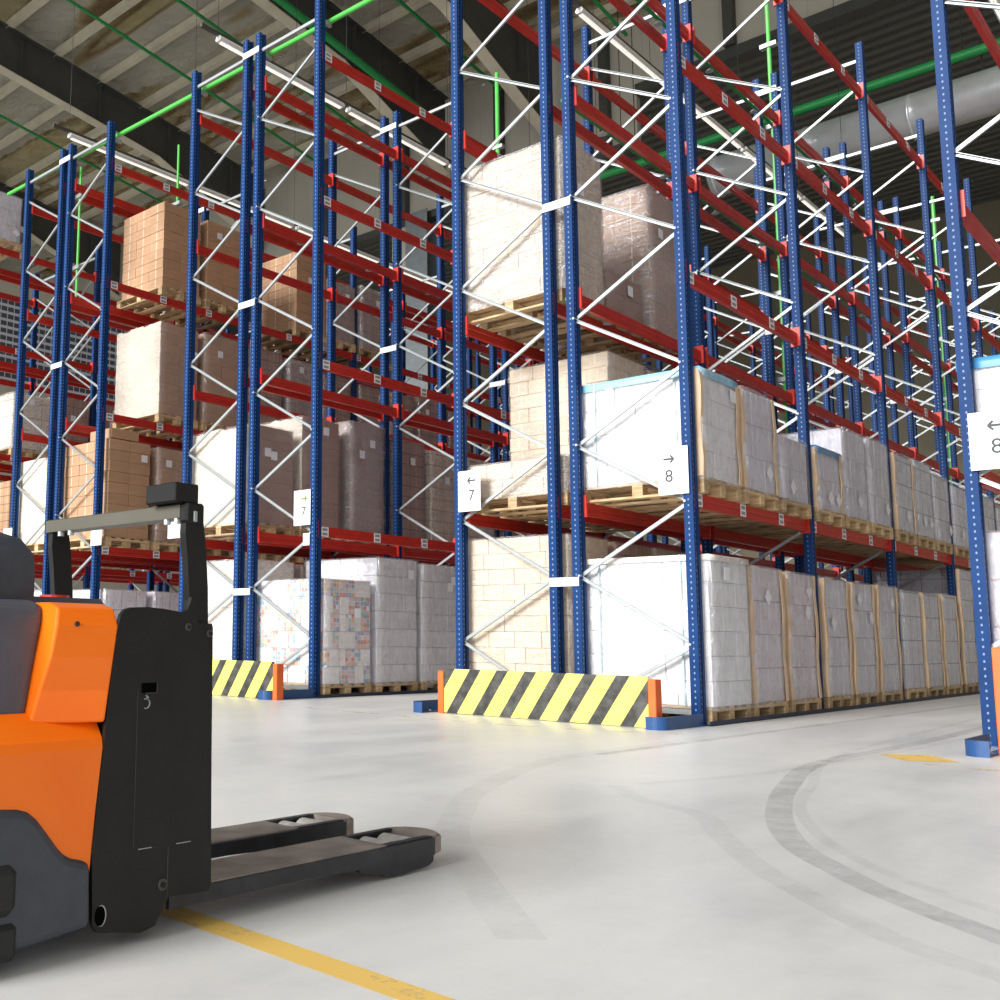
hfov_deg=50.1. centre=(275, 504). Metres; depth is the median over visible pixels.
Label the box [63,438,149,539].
stack
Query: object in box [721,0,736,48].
wall post
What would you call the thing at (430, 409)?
load
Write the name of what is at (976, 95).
air duct
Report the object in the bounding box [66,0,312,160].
pipe
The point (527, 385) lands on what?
load
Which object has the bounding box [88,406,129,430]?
load
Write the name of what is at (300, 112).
pipe
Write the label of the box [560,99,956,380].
pipe
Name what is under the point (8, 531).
aisle sign
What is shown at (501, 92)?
wall post
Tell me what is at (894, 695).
wooden pallet
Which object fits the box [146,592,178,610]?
load
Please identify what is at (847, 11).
trim
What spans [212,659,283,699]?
barrier
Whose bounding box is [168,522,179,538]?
aisle sign
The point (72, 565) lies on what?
wooden pallet
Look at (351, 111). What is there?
strip light
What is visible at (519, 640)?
load
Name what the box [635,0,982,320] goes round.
pipe
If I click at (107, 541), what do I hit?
wooden pallet
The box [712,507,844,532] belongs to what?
wooden pallet
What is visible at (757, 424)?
load
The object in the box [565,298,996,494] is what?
pipe
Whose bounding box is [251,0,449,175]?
girder
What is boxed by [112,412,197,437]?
wooden pallet
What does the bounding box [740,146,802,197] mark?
strip light
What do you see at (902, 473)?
load
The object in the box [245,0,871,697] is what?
rack
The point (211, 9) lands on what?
purlin
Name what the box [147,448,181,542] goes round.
load
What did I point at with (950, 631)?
load
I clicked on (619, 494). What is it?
wooden pallet
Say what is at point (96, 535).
aisle sign
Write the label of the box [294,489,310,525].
aisle sign
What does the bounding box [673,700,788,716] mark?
wooden pallet
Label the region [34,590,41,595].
load
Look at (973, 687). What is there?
wooden pallet
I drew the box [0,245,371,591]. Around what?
rack
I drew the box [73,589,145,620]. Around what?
load
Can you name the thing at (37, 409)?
load
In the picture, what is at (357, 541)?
wooden pallet
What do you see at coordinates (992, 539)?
load
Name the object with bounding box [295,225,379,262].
strip light
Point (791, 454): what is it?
load
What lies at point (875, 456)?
load
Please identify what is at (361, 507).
load
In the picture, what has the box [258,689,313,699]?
guard
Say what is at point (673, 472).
aisle sign
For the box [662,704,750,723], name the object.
wooden pallet
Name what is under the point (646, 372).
load
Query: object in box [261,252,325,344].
stack
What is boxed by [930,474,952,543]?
load
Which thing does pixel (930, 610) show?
load
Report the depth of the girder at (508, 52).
29.50 m
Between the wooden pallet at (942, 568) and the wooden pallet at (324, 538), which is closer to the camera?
the wooden pallet at (324, 538)
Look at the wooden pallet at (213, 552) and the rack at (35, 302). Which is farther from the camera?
the rack at (35, 302)
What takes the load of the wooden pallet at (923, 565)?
on the rack at (787, 246)
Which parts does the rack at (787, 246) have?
upright post, upright post, upright post, upright post, upright post, upright post, upright post, upright post, upright post, upright post, upright post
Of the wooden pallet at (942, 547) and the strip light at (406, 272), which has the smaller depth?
the wooden pallet at (942, 547)
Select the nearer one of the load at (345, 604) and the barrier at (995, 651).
the barrier at (995, 651)
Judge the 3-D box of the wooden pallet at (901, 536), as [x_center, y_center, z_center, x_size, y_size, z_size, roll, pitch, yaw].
[7.514,0.457,13.365,0.800,0.144,1.200,8,-10,-44]
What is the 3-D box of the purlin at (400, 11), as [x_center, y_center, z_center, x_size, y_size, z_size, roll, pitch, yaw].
[4.333,-14.538,29.496,0.200,0.250,58.000,8,-10,-44]
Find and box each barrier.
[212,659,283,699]
[438,669,661,727]
[991,647,999,755]
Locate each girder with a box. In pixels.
[0,20,252,242]
[0,182,120,299]
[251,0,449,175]
[429,0,539,133]
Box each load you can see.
[0,192,21,247]
[0,392,49,453]
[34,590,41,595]
[35,398,88,456]
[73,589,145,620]
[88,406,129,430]
[114,321,197,424]
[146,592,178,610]
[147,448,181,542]
[181,333,237,427]
[192,425,292,526]
[207,559,293,660]
[247,346,281,424]
[256,579,369,683]
[260,416,338,528]
[281,359,310,419]
[293,279,354,352]
[293,565,305,579]
[306,558,416,682]
[322,374,349,422]
[324,285,379,361]
[335,421,385,533]
[356,385,379,427]
[389,392,413,439]
[389,438,423,538]
[411,564,455,680]
[414,397,437,451]
[424,450,454,541]
[446,413,469,456]
[464,136,604,327]
[467,455,569,498]
[467,458,493,540]
[468,534,607,673]
[499,512,526,538]
[510,351,643,461]
[511,269,641,339]
[558,184,677,351]
[582,365,741,487]
[586,554,751,706]
[607,542,648,557]
[644,370,654,374]
[649,548,684,555]
[738,386,779,495]
[746,566,789,703]
[777,434,807,503]
[781,428,867,520]
[782,572,822,699]
[810,445,844,513]
[817,578,853,696]
[848,582,879,693]
[863,438,890,526]
[872,569,978,683]
[875,585,902,691]
[889,452,916,533]
[890,590,924,688]
[911,459,933,538]
[919,593,945,687]
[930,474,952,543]
[931,594,962,685]
[949,485,968,548]
[955,354,999,412]
[965,496,994,532]
[986,532,999,646]
[995,508,999,531]
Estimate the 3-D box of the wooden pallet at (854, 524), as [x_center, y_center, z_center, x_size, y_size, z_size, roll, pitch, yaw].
[6.153,0.270,12.046,0.800,0.144,1.200,8,-10,-43]
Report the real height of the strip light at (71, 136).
0.107 m
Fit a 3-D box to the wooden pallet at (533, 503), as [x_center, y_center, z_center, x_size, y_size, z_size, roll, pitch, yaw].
[2.606,0.014,10.406,0.800,0.144,1.200,8,-10,-44]
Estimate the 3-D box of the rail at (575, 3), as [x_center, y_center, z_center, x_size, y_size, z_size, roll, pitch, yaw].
[8.789,-11.724,20.005,12.550,9.948,0.050,8,-10,-44]
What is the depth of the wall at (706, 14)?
32.95 m
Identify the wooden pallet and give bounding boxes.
[0,238,20,260]
[0,447,47,464]
[26,542,78,554]
[70,536,149,551]
[72,565,126,569]
[111,541,179,551]
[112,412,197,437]
[117,285,200,319]
[156,421,231,441]
[159,547,233,556]
[160,299,237,330]
[204,522,294,541]
[206,551,280,560]
[250,327,326,354]
[266,555,309,562]
[276,528,340,540]
[283,682,370,694]
[285,339,355,361]
[323,347,379,368]
[324,538,385,545]
[337,681,417,692]
[353,681,437,690]
[357,541,426,549]
[466,286,599,339]
[470,490,594,519]
[511,311,642,354]
[513,502,612,526]
[558,331,677,363]
[562,511,677,532]
[584,476,741,510]
[627,487,778,518]
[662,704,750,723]
[669,497,811,525]
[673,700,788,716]
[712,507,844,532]
[742,515,870,538]
[771,522,893,543]
[788,697,821,712]
[816,529,916,549]
[824,694,853,708]
[827,535,935,553]
[851,540,952,557]
[854,692,880,704]
[873,545,969,560]
[880,690,903,701]
[896,559,969,564]
[904,688,926,698]
[907,564,959,567]
[925,567,970,570]
[927,686,945,696]
[946,685,962,694]
[963,683,979,692]
[991,469,999,475]
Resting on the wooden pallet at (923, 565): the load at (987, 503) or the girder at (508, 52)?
the load at (987, 503)
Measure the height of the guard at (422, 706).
0.102 m
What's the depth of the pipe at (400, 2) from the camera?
29.96 m
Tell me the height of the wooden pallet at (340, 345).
0.144 m
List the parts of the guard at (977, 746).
foot plate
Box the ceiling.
[0,0,660,278]
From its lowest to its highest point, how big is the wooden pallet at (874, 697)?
0.144 m
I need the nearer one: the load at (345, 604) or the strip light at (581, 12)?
the load at (345, 604)
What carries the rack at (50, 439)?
on the floor
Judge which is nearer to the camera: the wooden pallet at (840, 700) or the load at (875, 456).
the wooden pallet at (840, 700)
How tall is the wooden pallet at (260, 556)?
0.144 m
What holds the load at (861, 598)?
on the wooden pallet at (874, 697)
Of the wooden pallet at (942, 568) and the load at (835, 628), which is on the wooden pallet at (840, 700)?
the load at (835, 628)
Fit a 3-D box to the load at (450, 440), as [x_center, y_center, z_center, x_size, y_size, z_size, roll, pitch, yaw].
[3.453,-1.207,21.830,0.805,1.265,1.136,8,-10,-43]
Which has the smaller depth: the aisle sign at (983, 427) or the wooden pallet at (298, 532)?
the aisle sign at (983, 427)
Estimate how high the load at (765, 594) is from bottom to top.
1.268 m
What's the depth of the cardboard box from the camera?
15.44 m
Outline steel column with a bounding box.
[405,208,436,389]
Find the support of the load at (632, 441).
on the wooden pallet at (619, 494)
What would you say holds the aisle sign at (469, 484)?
attached to the rack at (549, 113)
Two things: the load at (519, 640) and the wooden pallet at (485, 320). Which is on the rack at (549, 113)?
the wooden pallet at (485, 320)
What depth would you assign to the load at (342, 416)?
18.91 m
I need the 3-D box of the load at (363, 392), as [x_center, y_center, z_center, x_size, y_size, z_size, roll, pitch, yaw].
[1.452,-1.521,19.896,0.805,1.345,1.136,8,-10,-43]
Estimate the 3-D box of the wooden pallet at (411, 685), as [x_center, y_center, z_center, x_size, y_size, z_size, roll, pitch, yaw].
[1.062,2.280,12.971,1.200,0.144,0.800,-6,-10,45]
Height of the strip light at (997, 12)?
0.107 m
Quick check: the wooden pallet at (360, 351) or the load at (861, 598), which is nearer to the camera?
the load at (861, 598)
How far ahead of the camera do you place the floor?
3.14 m
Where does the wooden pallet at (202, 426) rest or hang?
on the rack at (99, 553)
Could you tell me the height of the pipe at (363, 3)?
0.244 m
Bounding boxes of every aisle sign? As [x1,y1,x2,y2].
[3,528,11,535]
[90,530,101,545]
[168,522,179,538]
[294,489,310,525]
[458,469,480,511]
[657,445,688,495]
[967,410,999,470]
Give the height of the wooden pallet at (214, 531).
0.144 m
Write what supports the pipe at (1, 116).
hanging from the ceiling
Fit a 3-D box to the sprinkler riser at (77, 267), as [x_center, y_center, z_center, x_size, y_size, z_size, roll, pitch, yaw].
[-3.183,-4.399,16.632,0.090,2.200,0.220,8,-10,-44]
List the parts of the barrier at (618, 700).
post, post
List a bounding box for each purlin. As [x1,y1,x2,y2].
[0,0,140,99]
[0,0,235,149]
[3,0,332,186]
[5,0,49,27]
[12,0,535,251]
[19,0,636,275]
[39,0,430,204]
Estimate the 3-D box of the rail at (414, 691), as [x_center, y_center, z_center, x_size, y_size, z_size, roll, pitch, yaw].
[7.623,3.120,18.463,20.050,0.038,0.046,8,-10,-44]
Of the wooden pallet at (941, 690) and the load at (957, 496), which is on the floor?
the wooden pallet at (941, 690)
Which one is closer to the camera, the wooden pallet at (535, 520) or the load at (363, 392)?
the wooden pallet at (535, 520)
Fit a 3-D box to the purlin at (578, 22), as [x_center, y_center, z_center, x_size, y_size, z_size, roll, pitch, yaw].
[6.828,-13.755,31.864,0.200,0.250,58.000,8,-10,-44]
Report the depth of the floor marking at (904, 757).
6.25 m
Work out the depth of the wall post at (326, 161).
37.68 m
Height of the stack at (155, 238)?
1.392 m
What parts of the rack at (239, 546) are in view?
upright post, upright post, upright post, upright post, upright post, upright post, upright post, upright post, upright post, upright post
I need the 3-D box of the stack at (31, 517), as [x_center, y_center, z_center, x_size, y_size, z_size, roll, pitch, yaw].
[-3.502,-0.028,16.712,1.204,1.358,0.806,-6,-10,45]
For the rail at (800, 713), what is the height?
0.038 m
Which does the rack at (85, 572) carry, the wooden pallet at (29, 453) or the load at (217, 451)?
the wooden pallet at (29, 453)
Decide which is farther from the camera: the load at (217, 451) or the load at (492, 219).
the load at (217, 451)
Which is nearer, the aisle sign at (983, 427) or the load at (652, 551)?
the aisle sign at (983, 427)
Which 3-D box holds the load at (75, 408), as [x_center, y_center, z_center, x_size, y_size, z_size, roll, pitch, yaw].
[-4.363,-1.447,20.385,0.804,1.165,1.226,8,-10,-44]
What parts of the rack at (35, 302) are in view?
upright post, upright post, upright post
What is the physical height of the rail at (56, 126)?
10.346 m
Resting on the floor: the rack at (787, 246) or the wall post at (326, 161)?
the rack at (787, 246)
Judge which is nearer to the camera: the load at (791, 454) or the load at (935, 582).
the load at (791, 454)
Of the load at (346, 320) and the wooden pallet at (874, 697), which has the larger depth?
the load at (346, 320)
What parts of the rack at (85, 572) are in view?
upright post, upright post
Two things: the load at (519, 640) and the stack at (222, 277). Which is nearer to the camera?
the load at (519, 640)
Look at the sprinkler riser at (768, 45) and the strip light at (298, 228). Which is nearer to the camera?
the sprinkler riser at (768, 45)
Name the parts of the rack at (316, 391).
upright post, upright post, upright post, upright post, upright post, upright post, upright post, upright post, upright post, upright post, upright post, upright post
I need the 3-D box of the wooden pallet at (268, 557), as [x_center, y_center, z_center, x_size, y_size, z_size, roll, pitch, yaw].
[0.025,0.977,18.267,0.800,0.144,1.200,8,-10,-44]
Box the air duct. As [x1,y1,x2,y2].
[630,0,999,196]
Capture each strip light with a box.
[67,132,188,185]
[199,186,293,227]
[215,35,344,108]
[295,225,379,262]
[345,106,448,165]
[389,263,452,292]
[575,6,663,85]
[683,93,743,148]
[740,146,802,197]
[799,196,843,236]
[988,0,999,22]
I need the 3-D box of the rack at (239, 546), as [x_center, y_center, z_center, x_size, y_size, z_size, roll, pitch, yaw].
[7.275,-0.786,21.125,22.547,8.450,1.396,8,-10,-44]
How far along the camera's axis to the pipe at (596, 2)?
28.52 m
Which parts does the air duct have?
hanger rod, hanger rod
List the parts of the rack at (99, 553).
upright post, upright post, upright post, upright post, upright post, upright post, upright post, upright post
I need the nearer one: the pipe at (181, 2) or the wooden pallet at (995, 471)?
the wooden pallet at (995, 471)
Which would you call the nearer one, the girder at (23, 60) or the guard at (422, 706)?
the guard at (422, 706)
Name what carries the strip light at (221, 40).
attached to the rail at (211, 30)
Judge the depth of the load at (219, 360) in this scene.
16.83 m
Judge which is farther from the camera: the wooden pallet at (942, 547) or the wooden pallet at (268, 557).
the wooden pallet at (268, 557)
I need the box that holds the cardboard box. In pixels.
[90,428,138,442]
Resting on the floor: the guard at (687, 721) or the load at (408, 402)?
the guard at (687, 721)
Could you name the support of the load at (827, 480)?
on the wooden pallet at (823, 516)
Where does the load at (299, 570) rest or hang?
on the wooden pallet
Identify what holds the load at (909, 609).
on the wooden pallet at (919, 692)
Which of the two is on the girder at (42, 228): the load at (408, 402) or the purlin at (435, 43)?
the purlin at (435, 43)
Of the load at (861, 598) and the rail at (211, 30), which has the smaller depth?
the load at (861, 598)
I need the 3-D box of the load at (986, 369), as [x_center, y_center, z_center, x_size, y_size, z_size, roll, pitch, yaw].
[5.674,-0.719,7.342,0.882,0.680,1.250,8,-10,-43]
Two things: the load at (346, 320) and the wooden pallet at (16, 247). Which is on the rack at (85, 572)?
the wooden pallet at (16, 247)
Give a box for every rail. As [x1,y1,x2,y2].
[52,0,450,263]
[200,0,654,191]
[316,689,437,697]
[572,0,843,228]
[705,691,979,725]
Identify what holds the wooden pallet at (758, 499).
on the rack at (787, 246)
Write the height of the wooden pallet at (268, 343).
0.144 m
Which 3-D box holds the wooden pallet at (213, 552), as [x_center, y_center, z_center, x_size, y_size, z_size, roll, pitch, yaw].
[-1.336,0.790,16.947,0.800,0.144,1.200,8,-10,-43]
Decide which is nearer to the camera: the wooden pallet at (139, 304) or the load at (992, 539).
the load at (992, 539)
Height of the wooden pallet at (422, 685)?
0.144 m
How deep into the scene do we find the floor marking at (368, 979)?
2.21 m
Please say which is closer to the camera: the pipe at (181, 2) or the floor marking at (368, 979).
the floor marking at (368, 979)
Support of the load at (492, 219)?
on the wooden pallet at (485, 320)
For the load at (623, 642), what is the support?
on the wooden pallet at (735, 711)
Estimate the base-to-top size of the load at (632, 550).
1.558 m
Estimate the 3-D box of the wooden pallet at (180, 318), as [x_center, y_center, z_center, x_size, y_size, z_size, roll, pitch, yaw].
[-1.282,-3.193,17.453,0.800,0.144,1.200,8,-10,-44]
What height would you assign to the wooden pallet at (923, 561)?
0.144 m
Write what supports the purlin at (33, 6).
attached to the wall
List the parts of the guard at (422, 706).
foot plate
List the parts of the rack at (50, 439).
upright post, upright post, upright post, upright post, upright post, upright post, upright post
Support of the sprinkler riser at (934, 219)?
attached to the rack at (549, 113)
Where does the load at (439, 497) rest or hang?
on the wooden pallet
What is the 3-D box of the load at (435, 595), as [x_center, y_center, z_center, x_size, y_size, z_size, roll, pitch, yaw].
[1.712,1.578,13.691,0.883,1.508,1.252,8,-10,-44]
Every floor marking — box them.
[160,903,454,999]
[881,754,956,761]
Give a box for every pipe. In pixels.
[0,114,162,202]
[7,0,374,195]
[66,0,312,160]
[176,0,369,135]
[273,0,439,129]
[298,111,430,179]
[396,0,500,90]
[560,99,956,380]
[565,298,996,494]
[592,0,627,36]
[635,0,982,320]
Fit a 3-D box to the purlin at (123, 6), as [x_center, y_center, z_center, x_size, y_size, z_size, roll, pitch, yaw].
[0.591,-15.713,25.943,0.200,0.250,58.000,8,-10,-44]
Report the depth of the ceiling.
33.95 m
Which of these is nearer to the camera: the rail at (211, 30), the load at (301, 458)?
the load at (301, 458)
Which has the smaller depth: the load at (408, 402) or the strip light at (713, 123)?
the strip light at (713, 123)
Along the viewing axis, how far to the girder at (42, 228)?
44.87 m
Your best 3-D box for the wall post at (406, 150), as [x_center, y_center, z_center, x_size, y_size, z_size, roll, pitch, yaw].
[4.390,-11.357,35.246,0.250,3.300,0.260,8,-10,-44]
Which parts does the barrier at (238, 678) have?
post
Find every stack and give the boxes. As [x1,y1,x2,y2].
[0,481,34,554]
[18,455,65,543]
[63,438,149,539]
[122,201,200,307]
[165,220,239,311]
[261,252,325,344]
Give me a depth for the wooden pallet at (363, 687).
11.96 m
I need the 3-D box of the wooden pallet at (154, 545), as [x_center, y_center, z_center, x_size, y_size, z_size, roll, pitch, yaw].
[-1.976,0.703,16.327,0.800,0.144,1.200,8,-10,-44]
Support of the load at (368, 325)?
on the wooden pallet at (360, 351)
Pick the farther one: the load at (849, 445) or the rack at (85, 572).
the rack at (85, 572)
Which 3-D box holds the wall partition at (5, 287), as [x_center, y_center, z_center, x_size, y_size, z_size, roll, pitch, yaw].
[-10.391,-1.542,31.965,24.000,12.200,0.200,8,-10,-44]
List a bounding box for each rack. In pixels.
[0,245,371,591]
[0,273,250,591]
[9,148,642,631]
[53,120,728,598]
[178,39,843,660]
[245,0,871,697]
[451,0,999,672]
[559,0,999,725]
[930,0,999,747]
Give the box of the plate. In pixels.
[303,533,309,545]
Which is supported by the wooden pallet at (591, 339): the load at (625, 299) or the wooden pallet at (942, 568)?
the load at (625, 299)
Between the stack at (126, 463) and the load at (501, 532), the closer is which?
the stack at (126, 463)
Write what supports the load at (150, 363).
on the wooden pallet at (159, 417)
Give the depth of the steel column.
34.12 m
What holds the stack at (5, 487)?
on the wooden pallet
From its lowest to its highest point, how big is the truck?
1.052 m
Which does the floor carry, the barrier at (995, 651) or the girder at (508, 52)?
the barrier at (995, 651)
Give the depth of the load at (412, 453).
15.17 m
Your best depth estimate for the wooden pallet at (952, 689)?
13.93 m
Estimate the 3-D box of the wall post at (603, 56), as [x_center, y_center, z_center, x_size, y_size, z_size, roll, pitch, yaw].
[9.566,-11.953,29.991,0.250,3.300,0.260,8,-10,-44]
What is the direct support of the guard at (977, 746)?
on the floor
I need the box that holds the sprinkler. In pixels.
[600,6,999,180]
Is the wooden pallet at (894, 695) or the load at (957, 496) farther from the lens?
the load at (957, 496)
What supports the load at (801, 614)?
on the wooden pallet at (796, 705)
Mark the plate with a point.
(306, 536)
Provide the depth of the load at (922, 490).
13.62 m
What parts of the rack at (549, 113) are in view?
upright post, upright post, upright post, upright post, upright post, upright post, upright post, upright post, upright post, upright post, upright post, upright post, upright post, upright post, upright post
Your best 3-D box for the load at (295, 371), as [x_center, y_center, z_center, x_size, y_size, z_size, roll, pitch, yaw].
[0.091,-1.766,18.586,0.823,1.465,1.148,8,-10,-43]
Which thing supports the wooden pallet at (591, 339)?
on the rack at (549, 113)
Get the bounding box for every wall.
[42,0,848,308]
[185,0,999,352]
[295,199,999,583]
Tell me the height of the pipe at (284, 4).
4.092 m
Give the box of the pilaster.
[392,227,404,274]
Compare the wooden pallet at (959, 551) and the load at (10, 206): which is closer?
the wooden pallet at (959, 551)
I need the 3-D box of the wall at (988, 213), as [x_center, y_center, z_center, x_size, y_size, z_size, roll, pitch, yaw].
[18.737,-2.003,42.260,0.200,16.500,58.000,8,-10,-44]
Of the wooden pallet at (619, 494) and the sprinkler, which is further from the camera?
the sprinkler
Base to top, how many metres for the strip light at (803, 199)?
0.107 m
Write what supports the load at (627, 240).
on the wooden pallet at (621, 350)
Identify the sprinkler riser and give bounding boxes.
[72,167,85,296]
[172,145,182,206]
[492,72,504,153]
[759,0,790,434]
[930,196,957,485]
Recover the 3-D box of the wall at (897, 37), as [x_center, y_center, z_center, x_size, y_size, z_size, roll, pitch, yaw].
[13.274,-10.825,37.880,15.800,0.150,58.000,8,-10,-44]
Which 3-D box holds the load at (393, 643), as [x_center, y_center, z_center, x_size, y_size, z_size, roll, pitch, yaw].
[1.073,1.475,13.074,1.251,1.538,0.882,-6,-10,45]
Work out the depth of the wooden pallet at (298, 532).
13.50 m
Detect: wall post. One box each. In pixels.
[324,158,328,243]
[402,143,409,219]
[493,84,504,156]
[597,39,612,145]
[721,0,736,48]
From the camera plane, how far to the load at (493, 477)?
10.11 m
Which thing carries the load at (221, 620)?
on the wooden pallet
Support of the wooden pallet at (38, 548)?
on the rack at (50, 439)
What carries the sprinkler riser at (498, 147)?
attached to the rack at (239, 546)
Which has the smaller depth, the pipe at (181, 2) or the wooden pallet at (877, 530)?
the wooden pallet at (877, 530)
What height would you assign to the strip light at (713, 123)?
0.107 m
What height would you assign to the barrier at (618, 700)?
0.405 m
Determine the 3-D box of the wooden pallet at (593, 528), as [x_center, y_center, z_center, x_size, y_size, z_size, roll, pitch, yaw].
[3.885,0.189,11.646,0.800,0.144,1.200,8,-10,-44]
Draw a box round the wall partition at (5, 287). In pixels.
[0,280,182,592]
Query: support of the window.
in the wall partition at (5, 287)
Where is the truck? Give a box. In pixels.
[0,482,440,962]
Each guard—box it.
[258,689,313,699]
[413,700,437,712]
[645,714,703,730]
[965,733,998,757]
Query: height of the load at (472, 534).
1.452 m
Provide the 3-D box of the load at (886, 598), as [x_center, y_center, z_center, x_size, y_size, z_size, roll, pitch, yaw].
[6.776,1.623,12.506,0.853,1.258,1.252,8,-10,-44]
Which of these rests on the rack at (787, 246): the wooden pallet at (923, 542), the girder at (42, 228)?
the wooden pallet at (923, 542)
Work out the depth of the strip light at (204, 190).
22.20 m
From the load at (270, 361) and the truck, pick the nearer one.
the truck
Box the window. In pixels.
[0,298,123,401]
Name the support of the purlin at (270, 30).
on the girder at (42, 228)
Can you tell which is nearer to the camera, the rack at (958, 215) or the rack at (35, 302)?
the rack at (958, 215)
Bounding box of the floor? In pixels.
[0,684,999,999]
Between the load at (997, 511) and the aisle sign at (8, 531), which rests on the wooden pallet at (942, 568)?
the load at (997, 511)
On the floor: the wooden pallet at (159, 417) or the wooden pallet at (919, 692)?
the wooden pallet at (919, 692)
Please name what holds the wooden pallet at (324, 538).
on the rack at (239, 546)
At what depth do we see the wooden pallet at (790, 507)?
10.54 m
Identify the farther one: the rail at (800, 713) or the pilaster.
the pilaster
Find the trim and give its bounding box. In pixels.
[162,0,902,312]
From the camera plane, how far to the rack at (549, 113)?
11.03 m
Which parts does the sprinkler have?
hanger rod, hanger rod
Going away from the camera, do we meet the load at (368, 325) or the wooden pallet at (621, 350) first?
the wooden pallet at (621, 350)
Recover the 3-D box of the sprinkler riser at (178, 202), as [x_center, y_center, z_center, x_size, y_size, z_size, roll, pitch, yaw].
[-1.743,-4.997,18.119,0.090,2.800,0.220,8,-10,-44]
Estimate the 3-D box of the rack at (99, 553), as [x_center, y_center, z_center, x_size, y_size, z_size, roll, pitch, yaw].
[5.046,-0.530,23.384,22.540,8.450,1.198,8,-10,-44]
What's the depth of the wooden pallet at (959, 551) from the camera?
15.10 m

